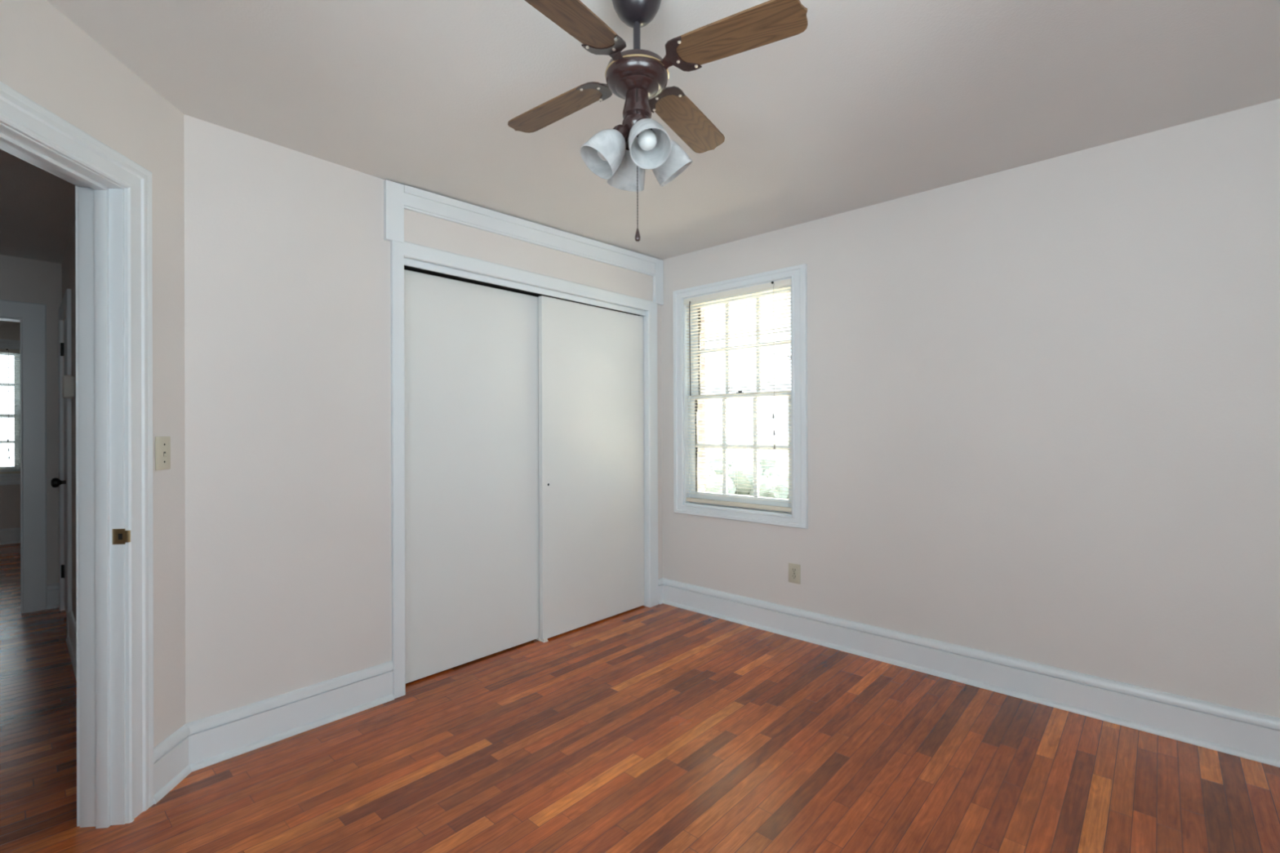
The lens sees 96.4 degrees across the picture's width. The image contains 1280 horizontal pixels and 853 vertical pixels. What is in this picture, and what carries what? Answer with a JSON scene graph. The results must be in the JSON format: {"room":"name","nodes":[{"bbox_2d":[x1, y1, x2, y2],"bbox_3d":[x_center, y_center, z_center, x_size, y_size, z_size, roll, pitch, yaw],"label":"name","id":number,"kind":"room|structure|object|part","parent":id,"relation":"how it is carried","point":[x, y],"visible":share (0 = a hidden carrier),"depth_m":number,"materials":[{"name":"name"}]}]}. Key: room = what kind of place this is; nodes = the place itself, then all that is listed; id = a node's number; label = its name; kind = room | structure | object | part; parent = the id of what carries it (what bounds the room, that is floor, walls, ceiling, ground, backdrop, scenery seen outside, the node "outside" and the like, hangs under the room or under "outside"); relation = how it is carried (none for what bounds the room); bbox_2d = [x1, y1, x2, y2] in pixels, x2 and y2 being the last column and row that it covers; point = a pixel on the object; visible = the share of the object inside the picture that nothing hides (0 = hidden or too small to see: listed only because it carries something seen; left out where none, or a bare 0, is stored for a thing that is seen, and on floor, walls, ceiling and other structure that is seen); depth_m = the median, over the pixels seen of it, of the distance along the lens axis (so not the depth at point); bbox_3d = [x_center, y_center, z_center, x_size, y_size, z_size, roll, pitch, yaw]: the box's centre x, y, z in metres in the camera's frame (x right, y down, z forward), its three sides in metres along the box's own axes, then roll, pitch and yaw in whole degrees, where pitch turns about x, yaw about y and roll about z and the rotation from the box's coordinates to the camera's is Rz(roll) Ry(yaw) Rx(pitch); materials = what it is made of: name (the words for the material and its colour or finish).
{"room":"empty bedroom","nodes":[
{"label":"empty bedroom","id":0,"kind":"room"},
{"bbox_2d":[0,320,20,528],"bbox_3d":[-7.134,0.010,6.158,0.200,2.550,3.750,0,0,42],"label":"wall","id":1,"kind":"structure","parent":0,"point":[10,495],"depth_m":6.27,"materials":[{"name":"paint"}]},
{"bbox_2d":[0,338,20,485],"bbox_3d":[-7.216,-0.154,6.067,0.242,1.588,1.105,0,0,42],"label":"window","id":2,"kind":"structure","parent":1,"relation":"in","point":[8,478],"depth_m":6.33,"materials":[{"name":"paint"}]},
{"bbox_3d":[-7.222,-0.467,6.072,0.034,0.740,0.877,0,0,42],"label":"sash","id":3,"kind":"part","parent":2,"relation":"part of","materials":[{"name":"glass"}]},
{"bbox_3d":[-7.191,0.192,6.045,0.034,0.650,0.877,0,0,42],"label":"sash","id":4,"kind":"part","parent":2,"relation":"part of","materials":[{"name":"glass"}]},
{"bbox_2d":[0,348,20,474],"bbox_3d":[-7.150,-0.163,6.007,0.049,1.370,0.893,0,0,42],"label":"blind","id":5,"kind":"object","parent":2,"relation":"attached to","point":[2,350],"visible":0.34,"depth_m":6.27,"materials":[{"name":"white plastic"}]},
{"bbox_3d":[-6.902,-0.251,6.257,0.008,1.169,0.002,0,0,42],"label":"lift cord","id":6,"kind":"part","parent":5,"relation":"part of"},
{"bbox_3d":[-7.155,0.509,6.013,0.028,0.026,0.889,0,0,42],"label":"rail","id":7,"kind":"part","parent":5,"relation":"part of","materials":[{"name":"beige plastic"}]},
{"bbox_2d":[0,527,20,545],"bbox_3d":[-7.062,1.199,6.061,0.027,0.171,3.600,0,0,42],"label":"baseboard","id":8,"kind":"structure","parent":1,"relation":"attached to","point":[8,535],"depth_m":6.26,"materials":[{"name":"paint"}]},
{"bbox_3d":[-7.057,1.273,6.057,0.014,0.023,3.573,0,0,42],"label":"shoe moulding","id":9,"kind":"part","parent":8,"relation":"part of","materials":[{"name":"paint"}]},
{"bbox_2d":[0,254,62,593],"bbox_3d":[-4.470,-0.004,3.701,0.120,2.551,3.600,0,0,42],"label":"wall","id":10,"kind":"structure","parent":0,"point":[21,279],"depth_m":4.00,"materials":[{"name":"paint"}]},
{"bbox_2d":[0,299,47,613],"bbox_3d":[-4.506,0.212,3.647,0.142,2.117,1.005,0,0,42],"label":"door frame","id":11,"kind":"structure","parent":10,"relation":"attached to","point":[31,317],"depth_m":3.92,"materials":[{"name":"paint"}]},
{"bbox_2d":[47,582,58,609],"bbox_3d":[-4.090,1.184,4.002,0.027,0.171,0.076,0,0,42],"label":"baseboard","id":12,"kind":"structure","parent":10,"relation":"attached to","point":[52,588],"depth_m":3.99,"materials":[{"name":"paint"}]},
{"bbox_3d":[-4.089,1.258,3.992,0.014,0.023,0.062,0,0,42],"label":"shoe moulding","id":13,"kind":"part","parent":12,"relation":"part of","materials":[{"name":"paint"}]},
{"bbox_2d":[62,221,76,622],"bbox_3d":[-2.893,-0.012,3.042,3.100,2.551,0.120,0,0,42],"label":"wall","id":14,"kind":"structure","parent":0,"point":[68,263],"depth_m":3.33,"materials":[{"name":"paint"}]},
{"bbox_2d":[50,319,66,612],"bbox_3d":[-3.733,0.265,3.698,0.722,1.989,0.121,0,0,42],"label":"door","id":15,"kind":"structure","parent":14,"relation":"in","point":[55,482],"depth_m":3.88,"materials":[{"name":"paint"}]},
{"bbox_3d":[-3.527,0.341,3.487,0.066,0.066,0.087,0,0,42],"label":"knob","id":16,"kind":"part","parent":15,"relation":"part of","materials":[{"name":"metal"}]},
{"bbox_2d":[57,288,71,636],"bbox_3d":[-3.723,0.225,3.704,0.880,2.085,0.020,0,0,42],"label":"door frame","id":17,"kind":"structure","parent":14,"relation":"attached to","point":[64,309],"depth_m":3.42,"materials":[{"name":"paint"}]},
{"bbox_2d":[62,374,74,398],"bbox_3d":[-3.281,-0.227,3.285,0.110,0.128,0.044,0,0,42],"label":"box","id":18,"kind":"object","parent":14,"relation":"attached to","point":[68,381],"visible":1,"depth_m":3.25,"materials":[{"name":"white plastic"}]},
{"bbox_3d":[-3.269,-0.227,3.299,0.096,0.114,0.007,0,0,42],"label":"plate","id":19,"kind":"part","parent":18,"relation":"part of","materials":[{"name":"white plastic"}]},
{"bbox_2d":[66,610,76,680],"bbox_3d":[-2.628,1.175,2.705,2.065,0.171,0.027,0,0,42],"label":"baseboard","id":20,"kind":"structure","parent":14,"relation":"attached to","point":[71,640],"depth_m":3.17,"materials":[{"name":"paint"}]},
{"bbox_3d":[-2.633,1.250,2.700,2.065,0.023,0.014,0,0,42],"label":"shoe moulding","id":21,"kind":"part","parent":20,"relation":"part of","materials":[{"name":"paint"}]},
{"bbox_2d":[0,0,185,747],"bbox_3d":[-1.630,-0.020,1.214,0.125,2.551,1.750,0,0,-6],"label":"wall","id":22,"kind":"structure","parent":0,"point":[46,58],"depth_m":1.95,"materials":[{"name":"paint"}]},
{"bbox_2d":[0,81,154,828],"bbox_3d":[-1.650,0.203,1.415,0.167,2.103,0.974,0,0,-6],"label":"door frame","id":23,"kind":"structure","parent":22,"relation":"attached to","point":[114,499],"depth_m":1.80,"materials":[{"name":"paint"}]},
{"bbox_3d":[-1.723,0.205,1.407,0.020,2.100,0.960,0,0,-6],"label":"casing","id":24,"kind":"part","parent":23,"relation":"part of","materials":[{"name":"paint"}]},
{"bbox_3d":[-1.636,0.347,1.805,0.049,0.049,0.005,0,0,-10],"label":"strike plate","id":25,"kind":"part","parent":23,"relation":"part of","materials":[{"name":"gold metal"}]},
{"bbox_2d":[155,436,170,471],"bbox_3d":[-1.641,0.092,1.976,0.017,0.115,0.068,0,0,-6],"label":"light switch","id":26,"kind":"object","parent":22,"relation":"attached to","point":[162,444],"visible":1,"depth_m":1.97,"materials":[{"name":"beige plastic"}]},
{"bbox_2d":[153,724,191,804],"bbox_3d":[-1.634,1.170,1.996,0.027,0.171,0.190,0,0,-6],"label":"baseboard","id":27,"kind":"structure","parent":22,"relation":"attached to","point":[171,756],"depth_m":1.99,"materials":[{"name":"paint"}]},
{"bbox_3d":[-1.627,1.244,1.994,0.013,0.023,0.184,0,0,-6],"label":"shoe moulding","id":28,"kind":"part","parent":27,"relation":"part of","materials":[{"name":"paint"}]},
{"bbox_2d":[183,114,662,724],"bbox_3d":[-0.796,-0.020,3.128,0.115,2.551,2.701,0,0,42],"label":"wall","id":29,"kind":"structure","parent":0,"point":[288,570],"depth_m":2.35,"materials":[{"name":"paint"}]},
{"bbox_2d":[186,661,394,772],"bbox_3d":[-1.393,1.170,2.360,0.027,0.171,0.756,0,0,42],"label":"baseboard","id":30,"kind":"structure","parent":29,"relation":"attached to","point":[220,737],"depth_m":2.31,"materials":[{"name":"paint"}]},
{"bbox_3d":[-1.386,1.244,2.357,0.014,0.023,0.750,0,0,42],"label":"shoe moulding","id":31,"kind":"part","parent":30,"relation":"part of","materials":[{"name":"paint"}]},
{"bbox_2d":[404,269,539,683],"bbox_3d":[-0.882,0.241,3.076,0.034,2.006,0.874,0,0,42],"label":"door","id":32,"kind":"structure","parent":29,"relation":"in","point":[471,350],"depth_m":3.03,"materials":[{"name":"paint"}]},
{"bbox_2d":[383,179,663,305],"bbox_3d":[-0.504,-1.020,3.350,0.028,0.320,1.971,0,0,42],"label":"trim","id":33,"kind":"structure","parent":29,"relation":"attached to","point":[397,197],"depth_m":3.08,"materials":[{"name":"paint"}]},
{"bbox_3d":[-0.505,-1.103,3.349,0.028,0.149,1.800,0,0,42],"label":"rail","id":34,"kind":"part","parent":33,"relation":"part of","materials":[{"name":"paint"}]},
{"bbox_2d":[390,240,658,698],"bbox_3d":[-0.556,0.192,3.380,0.140,2.124,1.881,0,0,42],"label":"door frame","id":35,"kind":"structure","parent":29,"relation":"attached to","point":[406,255],"depth_m":2.98,"materials":[{"name":"paint"}]},
{"bbox_2d":[537,295,644,639],"bbox_3d":[-0.282,0.240,3.669,0.035,2.006,0.884,0,0,42],"label":"door","id":36,"kind":"structure","parent":29,"relation":"in","point":[591,428],"depth_m":3.61,"materials":[{"name":"paint"}]},
{"bbox_2d":[657,577,662,604],"bbox_3d":[0.149,1.166,4.055,0.027,0.171,0.062,0,0,42],"label":"baseboard","id":37,"kind":"structure","parent":29,"relation":"attached to","point":[660,580],"depth_m":4.05,"materials":[{"name":"paint"}]},
{"bbox_2d":[0,542,1279,852],"bbox_3d":[-2.752,1.323,3.289,10.634,0.120,5.500,0,0,42],"label":"floor","id":38,"kind":"structure","parent":0,"point":[662,728],"depth_m":2.08,"materials":[{"name":"brown wood"}]},
{"bbox_2d":[535,636,548,642],"bbox_3d":[-0.582,1.244,3.363,0.100,0.020,0.034,0,0,42],"label":"floor guide","id":39,"kind":"object","parent":38,"relation":"on","point":[544,640],"visible":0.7,"depth_m":3.34,"materials":[{"name":"white plastic"}]},
{"bbox_2d":[0,0,1279,263],"bbox_3d":[-1.040,-1.191,2.523,6.670,0.110,4.020,0,0,42],"label":"ceiling","id":40,"kind":"structure","parent":0,"point":[875,101],"depth_m":2.01,"materials":[{"name":"paint"}]},
{"bbox_2d":[507,0,808,241],"bbox_3d":[-0.008,-0.830,1.525,0.688,0.696,0.688,0,0,-11],"label":"ceiling fan","id":41,"kind":"object","parent":40,"relation":"hanging from","point":[620,155],"visible":1,"depth_m":1.47,"materials":[{"name":"brown wood"}]},
{"bbox_3d":[-0.244,-0.933,1.683,0.347,0.039,0.109,0,0,34],"label":"blade","id":42,"kind":"part","parent":41,"relation":"part of","materials":[{"name":"brown wood"}]},
{"bbox_3d":[-0.166,-0.934,1.290,0.109,0.039,0.347,0,0,34],"label":"blade","id":43,"kind":"part","parent":41,"relation":"part of","materials":[{"name":"brown wood"}]},
{"bbox_3d":[-0.083,-0.733,1.503,0.051,0.071,0.061,0,0,42],"label":"light bulb","id":44,"kind":"part","parent":41,"relation":"part of","materials":[{"name":"white glass"}]},
{"bbox_3d":[-0.100,-0.716,1.498,0.112,0.123,0.118,0,0,42],"label":"lamp shade","id":45,"kind":"part","parent":41,"relation":"part of","materials":[{"name":"white glass"}]},
{"bbox_3d":[-0.034,-0.716,1.618,0.118,0.123,0.112,0,0,42],"label":"lamp shade","id":46,"kind":"part","parent":41,"relation":"part of","materials":[{"name":"white glass"}]},
{"bbox_3d":[-0.007,-0.698,1.489,0.003,0.368,0.003,0,0,42],"label":"pull chain","id":47,"kind":"part","parent":41,"relation":"part of","materials":[{"name":"metal"}]},
{"bbox_3d":[0.015,-0.734,1.449,0.061,0.071,0.051,0,0,42],"label":"light bulb","id":48,"kind":"part","parent":41,"relation":"part of","materials":[{"name":"white glass"}]},
{"bbox_3d":[0.020,-0.717,1.432,0.118,0.123,0.112,0,0,42],"label":"lamp shade","id":49,"kind":"part","parent":41,"relation":"part of","materials":[{"name":"white glass"}]},
{"bbox_3d":[0.086,-0.717,1.552,0.112,0.123,0.118,0,0,42],"label":"lamp shade","id":50,"kind":"part","parent":41,"relation":"part of","materials":[{"name":"white glass"}]},
{"bbox_3d":[0.149,-0.934,1.761,0.109,0.039,0.347,0,0,34],"label":"blade","id":51,"kind":"part","parent":41,"relation":"part of","materials":[{"name":"brown wood"}]},
{"bbox_3d":[0.228,-0.935,1.368,0.347,0.039,0.109,0,0,34],"label":"blade","id":52,"kind":"part","parent":41,"relation":"part of","materials":[{"name":"brown wood"}]},
{"bbox_2d":[697,308,705,492],"bbox_3d":[1.304,0.246,3.307,4.350,3.200,0.110,0,0,42],"label":"wall","id":53,"kind":"structure","parent":0,"point":[700,451],"depth_m":4.11,"materials":[{"name":"paint"}]},
{"bbox_2d":[661,98,1279,718],"bbox_3d":[1.219,-0.029,3.215,4.350,2.550,0.140,0,0,42],"label":"wall","id":54,"kind":"structure","parent":0,"point":[1043,397],"depth_m":2.55,"materials":[{"name":"paint"}]},
{"bbox_2d":[672,263,808,528],"bbox_3d":[0.658,-0.174,3.724,0.989,1.543,0.182,0,0,42],"label":"window","id":55,"kind":"structure","parent":54,"relation":"in","point":[798,517],"depth_m":3.67,"materials":[{"name":"paint"}]},
{"bbox_2d":[684,278,791,512],"bbox_3d":[0.610,-0.184,3.687,0.808,1.399,0.049,0,0,42],"label":"blind","id":56,"kind":"object","parent":55,"relation":"attached to","point":[784,282],"visible":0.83,"depth_m":3.67,"materials":[{"name":"white plastic"}]},
{"bbox_3d":[0.620,0.502,3.693,0.804,0.026,0.028,0,0,42],"label":"rail","id":57,"kind":"part","parent":56,"relation":"part of","materials":[{"name":"beige plastic"}]},
{"bbox_3d":[0.815,-0.377,3.479,0.002,0.989,0.008,0,0,42],"label":"lift cord","id":58,"kind":"part","parent":56,"relation":"part of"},
{"bbox_3d":[0.652,0.153,3.727,0.792,0.743,0.034,0,0,42],"label":"sash","id":59,"kind":"part","parent":55,"relation":"part of","materials":[{"name":"glass"}]},
{"bbox_3d":[0.675,-0.528,3.756,0.792,0.690,0.034,0,0,42],"label":"sash","id":60,"kind":"part","parent":55,"relation":"part of","materials":[{"name":"glass"}]},
{"bbox_2d":[788,562,800,584],"bbox_3d":[0.914,0.872,3.393,0.076,0.116,0.009,0,0,42],"label":"electrical outlet","id":61,"kind":"object","parent":54,"relation":"attached to","point":[794,575],"visible":1,"depth_m":3.39,"materials":[{"name":"beige plastic"}]},
{"bbox_2d":[791,568,796,573],"bbox_3d":[0.913,0.852,3.391,0.033,0.025,0.003,0,0,42],"label":"receptacle","id":62,"kind":"object","parent":61,"relation":"attached to","point":[793,570],"depth_m":3.39,"materials":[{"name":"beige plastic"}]},
{"bbox_2d":[791,574,796,579],"bbox_3d":[0.913,0.891,3.391,0.033,0.025,0.003,0,0,42],"label":"receptacle","id":63,"kind":"object","parent":61,"relation":"attached to","point":[793,576],"depth_m":3.39,"materials":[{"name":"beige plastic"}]},
{"bbox_2d":[662,577,1279,767],"bbox_3d":[1.427,1.159,2.916,3.450,0.171,0.027,0,0,42],"label":"baseboard","id":64,"kind":"structure","parent":54,"relation":"attached to","point":[1248,735],"depth_m":2.63,"materials":[{"name":"paint"}]},
{"label":"outside","id":65,"kind":"structure","parent":0,"visible":0},
{"bbox_2d":[705,436,788,496],"bbox_3d":[19.456,1.917,47.574,150.000,0.150,89.700,0,0,42],"label":"ground","id":66,"kind":"structure","parent":65,"point":[733,441],"depth_m":49.26,"materials":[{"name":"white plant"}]},
{"bbox_2d":[705,452,788,499],"bbox_3d":[2.151,1.215,12.326,2.339,1.324,2.483,0,0,42],"label":"shrub","id":67,"kind":"object","parent":66,"relation":"on","point":[739,473],"visible":0.53,"depth_m":11.62,"materials":[{"name":"green plant"}]},
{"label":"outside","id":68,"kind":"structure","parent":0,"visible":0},
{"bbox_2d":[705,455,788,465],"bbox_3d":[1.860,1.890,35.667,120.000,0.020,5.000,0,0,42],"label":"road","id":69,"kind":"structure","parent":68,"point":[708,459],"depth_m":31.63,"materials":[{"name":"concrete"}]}
]}

